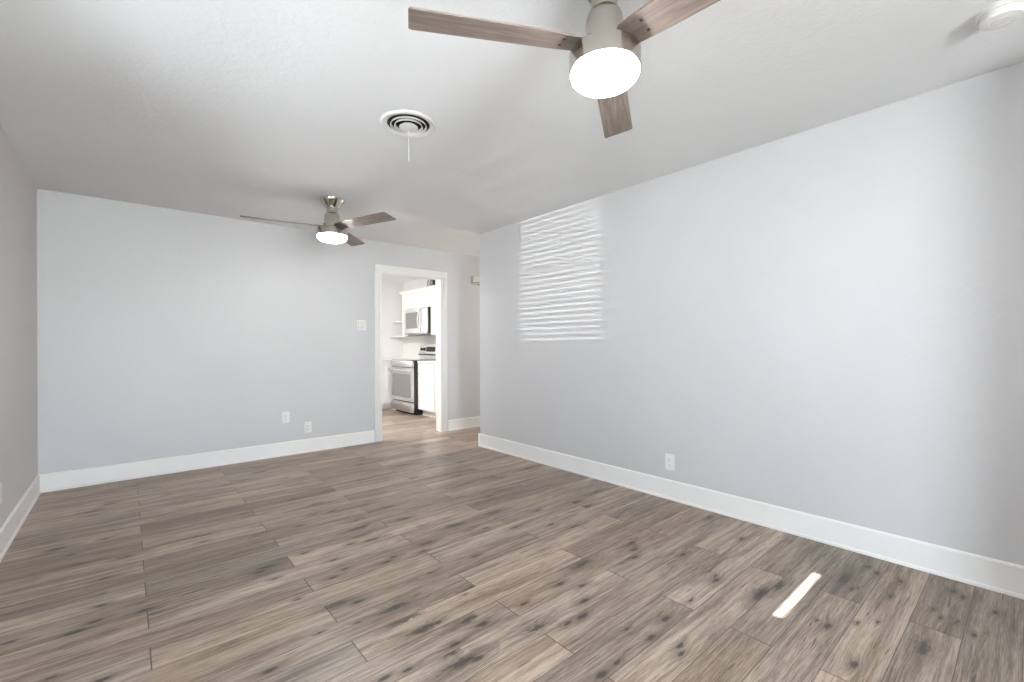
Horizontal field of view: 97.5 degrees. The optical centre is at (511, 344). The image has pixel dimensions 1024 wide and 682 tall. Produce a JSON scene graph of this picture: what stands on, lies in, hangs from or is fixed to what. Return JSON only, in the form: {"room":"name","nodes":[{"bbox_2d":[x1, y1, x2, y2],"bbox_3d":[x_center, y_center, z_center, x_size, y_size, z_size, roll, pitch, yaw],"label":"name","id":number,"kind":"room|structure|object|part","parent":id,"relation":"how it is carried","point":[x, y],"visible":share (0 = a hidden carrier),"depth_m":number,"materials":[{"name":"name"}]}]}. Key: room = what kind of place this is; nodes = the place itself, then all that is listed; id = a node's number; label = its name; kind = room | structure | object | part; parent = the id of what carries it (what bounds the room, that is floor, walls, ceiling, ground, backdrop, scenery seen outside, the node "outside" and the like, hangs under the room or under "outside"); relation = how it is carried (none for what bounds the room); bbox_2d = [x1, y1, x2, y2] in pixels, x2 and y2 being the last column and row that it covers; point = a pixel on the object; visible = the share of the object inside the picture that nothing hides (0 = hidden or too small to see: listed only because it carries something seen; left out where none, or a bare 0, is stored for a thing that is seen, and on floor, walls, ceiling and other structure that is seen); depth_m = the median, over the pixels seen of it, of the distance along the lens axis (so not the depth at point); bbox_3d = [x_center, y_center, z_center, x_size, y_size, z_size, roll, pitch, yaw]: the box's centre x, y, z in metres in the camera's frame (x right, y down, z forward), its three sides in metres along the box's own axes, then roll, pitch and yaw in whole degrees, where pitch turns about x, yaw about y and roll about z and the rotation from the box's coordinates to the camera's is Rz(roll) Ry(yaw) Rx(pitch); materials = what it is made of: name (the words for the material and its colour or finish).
{"room":"empty living room","nodes":[
{"label":"empty living room","id":0,"kind":"room"},
{"bbox_2d":[0,125,37,527],"bbox_3d":[-1.047,-0.049,0.292,0.120,2.440,8.846,0,0,-41],"label":"wall","id":1,"kind":"structure","parent":0,"point":[18,192],"depth_m":2.93,"materials":[{"name":"paint"}]},
{"bbox_2d":[0,482,1,504],"bbox_3d":[-2.870,0.839,2.521,0.009,0.120,0.075,0,0,-41],"label":"wall outlet","id":2,"kind":"object","parent":1,"relation":"attached to","point":[0,482],"visible":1,"depth_m":2.52,"materials":[{"name":"white plastic"}]},
{"bbox_2d":[0,475,40,561],"bbox_3d":[-0.987,1.097,0.336,0.020,0.146,8.606,0,0,-41],"label":"baseboard","id":3,"kind":"structure","parent":1,"relation":"attached to","point":[13,523],"depth_m":2.88,"materials":[{"name":"paint"}]},
{"bbox_2d":[37,188,479,474],"bbox_3d":[-1.510,-0.038,5.643,6.144,2.440,0.120,0,0,-41],"label":"wall","id":4,"kind":"structure","parent":0,"point":[162,332],"depth_m":4.31,"materials":[{"name":"paint"}]},
{"bbox_2d":[39,430,374,492],"bbox_3d":[-2.724,1.114,4.502,2.809,0.146,0.020,0,0,-41],"label":"baseboard","id":5,"kind":"structure","parent":4,"relation":"attached to","point":[55,481],"depth_m":4.24,"materials":[{"name":"paint"}]},
{"bbox_2d":[282,412,289,422],"bbox_3d":[-2.409,0.781,4.782,0.075,0.120,0.009,0,0,-41],"label":"wall outlet","id":6,"kind":"object","parent":4,"relation":"attached to","point":[285,415],"visible":1,"depth_m":4.78,"materials":[{"name":"white plastic"}]},
{"bbox_2d":[304,422,311,432],"bbox_3d":[-2.239,0.912,4.927,0.075,0.120,0.009,0,0,-41],"label":"wall outlet","id":7,"kind":"object","parent":4,"relation":"attached to","point":[307,425],"visible":1,"depth_m":4.92,"materials":[{"name":"white plastic"}]},
{"bbox_2d":[356,320,365,329],"bbox_3d":[-1.785,-0.225,5.323,0.116,0.118,0.010,0,0,-41],"label":"light switch","id":8,"kind":"object","parent":4,"relation":"attached to","point":[361,324],"visible":1,"depth_m":5.32,"materials":[{"name":"white plastic"}]},
{"bbox_2d":[374,264,447,441],"bbox_3d":[-1.315,0.144,5.809,0.872,2.075,0.128,0,0,-41],"label":"door frame","id":9,"kind":"structure","parent":4,"relation":"in","point":[437,280],"depth_m":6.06,"materials":[{"name":"paint"}]},
{"bbox_2d":[448,416,479,430],"bbox_3d":[0.004,1.103,6.842,2.292,0.146,0.020,0,0,-41],"label":"baseboard","id":10,"kind":"structure","parent":4,"relation":"attached to","point":[470,422],"depth_m":6.26,"materials":[{"name":"paint"}]},
{"bbox_2d":[472,276,479,284],"bbox_3d":[-0.489,-0.903,6.414,0.185,0.118,0.047,0,0,-41],"label":"door chime","id":11,"kind":"object","parent":4,"relation":"attached to","point":[475,280],"visible":0.71,"depth_m":6.36,"materials":[{"name":"white plastic"}]},
{"bbox_2d":[381,281,402,358],"bbox_3d":[-3.445,-0.023,8.125,3.150,2.440,0.120,0,0,-41],"label":"wall","id":12,"kind":"structure","parent":0,"point":[391,297],"depth_m":8.95,"materials":[{"name":"paint"}]},
{"bbox_2d":[403,278,435,358],"bbox_3d":[-1.220,-0.035,8.042,0.120,2.440,3.144,0,0,-41],"label":"wall","id":13,"kind":"structure","parent":0,"point":[411,345],"depth_m":8.71,"materials":[{"name":"paint"}]},
{"bbox_2d":[390,336,417,337],"bbox_3d":[-2.115,-0.145,8.785,0.270,0.022,0.612,0,0,-41],"label":"corner shelf","id":14,"kind":"object","parent":13,"relation":"attached to","point":[390,336],"visible":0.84,"depth_m":8.73,"materials":[{"name":"paint"}]},
{"bbox_2d":[402,294,423,335],"bbox_3d":[-1.863,-0.538,8.444,0.329,0.765,0.232,0,0,-41],"label":"upper cabinet","id":15,"kind":"object","parent":13,"relation":"attached to","point":[404,297],"visible":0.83,"depth_m":8.37,"materials":[{"name":"paint"}]},
{"bbox_3d":[-1.980,-0.537,8.343,0.019,0.755,0.222,0,0,-41],"label":"door","id":16,"kind":"part","parent":15,"relation":"part of","materials":[{"name":"paint"}]},
{"bbox_2d":[408,290,430,308],"bbox_3d":[-1.526,-0.780,8.050,0.329,0.286,0.798,0,0,-41],"label":"upper cabinet","id":17,"kind":"object","parent":13,"relation":"attached to","point":[419,299],"visible":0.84,"depth_m":7.92,"materials":[{"name":"paint"}]},
{"bbox_3d":[-1.767,-0.778,8.093,0.019,0.276,0.412,0,0,-41],"label":"door","id":18,"kind":"part","parent":17,"relation":"part of","materials":[{"name":"paint"}]},
{"bbox_2d":[404,307,430,334],"bbox_3d":[-1.575,-0.404,8.006,0.457,0.459,0.796,0,0,-41],"label":"microwave","id":19,"kind":"object","parent":17,"relation":"attached to","point":[417,320],"visible":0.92,"depth_m":7.81,"materials":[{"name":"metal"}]},
{"bbox_3d":[-1.756,-0.416,7.981,0.030,0.433,0.598,0,0,-41],"label":"door","id":20,"kind":"part","parent":19,"relation":"part of","materials":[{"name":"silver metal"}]},
{"bbox_3d":[-1.496,-0.418,7.678,0.030,0.433,0.195,0,0,-41],"label":"control panel","id":21,"kind":"part","parent":19,"relation":"part of","materials":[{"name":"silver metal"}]},
{"bbox_3d":[-1.508,-0.780,7.791,0.019,0.276,0.372,0,0,-41],"label":"door","id":22,"kind":"part","parent":17,"relation":"part of","materials":[{"name":"paint"}]},
{"bbox_2d":[431,289,435,334],"bbox_3d":[-1.094,-0.544,7.548,0.329,0.765,0.517,0,0,-41],"label":"upper cabinet","id":23,"kind":"object","parent":13,"relation":"attached to","point":[433,292],"visible":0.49,"depth_m":7.58,"materials":[{"name":"paint"}]},
{"bbox_3d":[-0.736,-0.547,7.130,0.329,0.765,0.577,0,0,-41],"label":"upper cabinet","id":24,"kind":"object","parent":13,"relation":"attached to","visible":0},
{"bbox_2d":[399,285,435,294],"bbox_3d":[-1.272,-0.953,7.722,0.370,0.056,2.209,0,0,-41],"label":"crown molding","id":25,"kind":"structure","parent":24,"relation":"attached to","point":[432,287],"depth_m":7.89,"materials":[{"name":"paint"}]},
{"bbox_2d":[427,279,435,285],"bbox_3d":[-1.374,-1.066,7.695,0.068,0.170,0.360,0,0,-41],"label":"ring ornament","id":26,"kind":"object","parent":25,"relation":"on","point":[433,281],"visible":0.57,"depth_m":7.66,"materials":[{"name":"grey metal"}]},
{"bbox_2d":[0,409,1023,681],"bbox_3d":[0.314,1.219,3.522,6.384,0.100,11.990,0,0,-41],"label":"floor","id":27,"kind":"structure","parent":0,"point":[419,553],"depth_m":2.17,"materials":[{"name":"brown wood"}]},
{"bbox_2d":[382,361,395,409],"bbox_3d":[-2.539,0.755,8.261,1.598,0.875,0.842,0,0,-41],"label":"base cabinet","id":28,"kind":"object","parent":27,"relation":"on","point":[386,374],"visible":0.1,"depth_m":8.17,"materials":[{"name":"paint"}]},
{"bbox_3d":[-2.434,0.703,8.040,0.470,0.760,0.019,0,0,-41],"label":"door","id":29,"kind":"part","parent":28,"relation":"part of","materials":[{"name":"paint"}]},
{"bbox_2d":[382,358,413,361],"bbox_3d":[-2.549,0.300,8.256,1.620,0.035,0.846,0,0,-41],"label":"countertop","id":30,"kind":"structure","parent":28,"relation":"on","point":[386,359],"depth_m":8.77,"materials":[{"name":"stone"}]},
{"bbox_2d":[388,345,435,414],"bbox_3d":[-1.680,0.600,7.910,0.714,1.175,0.800,0,0,-41],"label":"range","id":31,"kind":"object","parent":27,"relation":"on","point":[404,372],"visible":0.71,"depth_m":7.68,"materials":[{"name":"silver metal"}]},
{"bbox_3d":[-1.929,0.443,7.697,0.059,0.028,0.760,0,0,-41],"label":"handle","id":32,"kind":"part","parent":31,"relation":"part of","materials":[{"name":"silver metal"}]},
{"bbox_3d":[-1.893,0.680,7.726,0.033,0.565,0.792,0,0,-41],"label":"oven door","id":33,"kind":"part","parent":31,"relation":"part of","materials":[{"name":"silver metal"}]},
{"bbox_3d":[-1.895,0.336,7.727,0.034,0.105,0.796,0,0,-41],"label":"rail","id":34,"kind":"part","parent":31,"relation":"part of","materials":[{"name":"silver metal"}]},
{"bbox_3d":[-1.891,1.063,7.726,0.033,0.160,0.792,0,0,-41],"label":"drawer","id":35,"kind":"part","parent":31,"relation":"part of","materials":[{"name":"silver metal"}]},
{"bbox_2d":[393,359,435,361],"bbox_3d":[-1.688,0.282,7.905,0.550,0.020,0.796,0,0,-41],"label":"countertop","id":36,"kind":"structure","parent":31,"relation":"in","point":[394,360],"depth_m":7.85,"materials":[{"name":"white stone"}]},
{"bbox_2d":[418,363,435,417],"bbox_3d":[-1.185,0.746,7.444,0.610,0.875,0.539,0,0,-41],"label":"base cabinet","id":37,"kind":"object","parent":27,"relation":"on","point":[426,376],"visible":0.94,"depth_m":7.27,"materials":[{"name":"paint"}]},
{"bbox_3d":[-1.387,0.398,7.272,0.019,0.163,0.527,0,0,-41],"label":"drawer","id":38,"kind":"part","parent":37,"relation":"part of","materials":[{"name":"paint"}]},
{"bbox_3d":[-1.385,0.783,7.271,0.019,0.587,0.527,0,0,-41],"label":"door","id":39,"kind":"part","parent":37,"relation":"part of","materials":[{"name":"paint"}]},
{"bbox_2d":[435,364,435,412],"bbox_3d":[-0.833,0.744,7.034,0.610,0.875,0.530,0,0,-41],"label":"base cabinet","id":40,"kind":"object","parent":27,"relation":"on","point":[435,364],"visible":0.08,"depth_m":7.04,"materials":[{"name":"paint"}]},
{"bbox_2d":[417,360,435,363],"bbox_3d":[-0.998,0.290,7.243,0.585,0.035,1.096,0,0,-41],"label":"countertop","id":41,"kind":"structure","parent":40,"relation":"on","point":[426,361],"depth_m":7.26,"materials":[{"name":"stone"}]},
{"bbox_2d":[0,0,1023,282],"bbox_3d":[0.300,-1.331,3.527,6.384,0.120,11.990,0,0,-41],"label":"ceiling","id":42,"kind":"structure","parent":0,"point":[268,109],"depth_m":2.28,"materials":[{"name":"paint"}]},
{"bbox_2d":[240,196,395,245],"bbox_3d":[-1.568,-1.074,4.058,1.248,0.372,1.084,0,0,-1],"label":"ceiling fan","id":43,"kind":"object","parent":42,"relation":"hanging from","point":[333,230],"visible":1,"depth_m":3.83,"materials":[{"name":"brown wood"}]},
{"bbox_3d":[-1.891,-1.017,3.721,0.618,0.008,0.139,0,12,-31],"label":"blade","id":44,"kind":"part","parent":43,"relation":"part of","materials":[{"name":"brown wood"}]},
{"bbox_3d":[-1.570,-1.018,4.291,0.139,0.008,0.618,-12,0,-1],"label":"blade","id":45,"kind":"part","parent":43,"relation":"part of","materials":[{"name":"brown wood"}]},
{"bbox_3d":[-1.237,-1.020,3.728,0.618,0.008,0.139,0,-12,29],"label":"blade","id":46,"kind":"part","parent":43,"relation":"part of","materials":[{"name":"brown wood"}]},
{"bbox_2d":[380,109,436,160],"bbox_3d":[-0.595,-1.160,2.587,0.320,0.215,0.320,0,0,-41],"label":"ceiling vent","id":47,"kind":"object","parent":42,"relation":"in","point":[408,124],"visible":1,"depth_m":2.56,"materials":[{"name":"metal"}]},
{"bbox_3d":[-0.595,-1.146,2.587,0.005,0.187,0.005,0,0,27],"label":"pull rod","id":48,"kind":"part","parent":47,"relation":"part of","materials":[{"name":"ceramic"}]},
{"bbox_2d":[408,0,719,137],"bbox_3d":[0.360,-1.081,1.682,1.200,0.387,1.042,0,0,17],"label":"ceiling fan","id":49,"kind":"object","parent":42,"relation":"hanging from","point":[605,62],"visible":1,"depth_m":1.47,"materials":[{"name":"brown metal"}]},
{"bbox_3d":[-0.035,-1.021,1.470,0.594,0.006,0.134,0,12,-13],"label":"blade","id":50,"kind":"part","parent":49,"relation":"part of","materials":[{"name":"brown wood"}]},
{"bbox_3d":[0.428,-1.022,1.895,0.134,0.006,0.594,-13,-4,17],"label":"blade","id":51,"kind":"part","parent":49,"relation":"part of","materials":[{"name":"brown wood"}]},
{"bbox_3d":[0.565,-1.024,1.282,0.134,0.006,0.594,15,-11,-42],"label":"blade","id":52,"kind":"part","parent":49,"relation":"part of","materials":[{"name":"brown wood"}]},
{"bbox_2d":[975,0,1023,30],"bbox_3d":[1.878,-1.259,1.724,0.140,0.048,0.140,0,0,-41],"label":"smoke detector","id":53,"kind":"object","parent":42,"relation":"attached to","point":[1003,13],"visible":1,"depth_m":1.70,"materials":[{"name":"white plastic"}]},
{"bbox_2d":[479,61,1023,565],"bbox_3d":[2.142,-0.063,2.350,0.120,2.440,7.577,0,0,-41],"label":"wall","id":54,"kind":"structure","parent":0,"point":[827,320],"depth_m":2.69,"materials":[{"name":"paint"}]},
{"bbox_2d":[665,453,674,470],"bbox_3d":[1.185,0.885,3.372,0.009,0.120,0.075,0,0,-41],"label":"wall outlet","id":55,"kind":"object","parent":54,"relation":"attached to","point":[669,458],"visible":1,"depth_m":3.37,"materials":[{"name":"white plastic"}]},
{"bbox_2d":[478,433,1023,599],"bbox_3d":[3.038,1.081,3.125,2.526,0.146,7.599,0,0,-41],"label":"baseboard","id":56,"kind":"structure","parent":54,"relation":"attached to","point":[1007,578],"depth_m":2.68,"materials":[{"name":"paint"}]}
]}

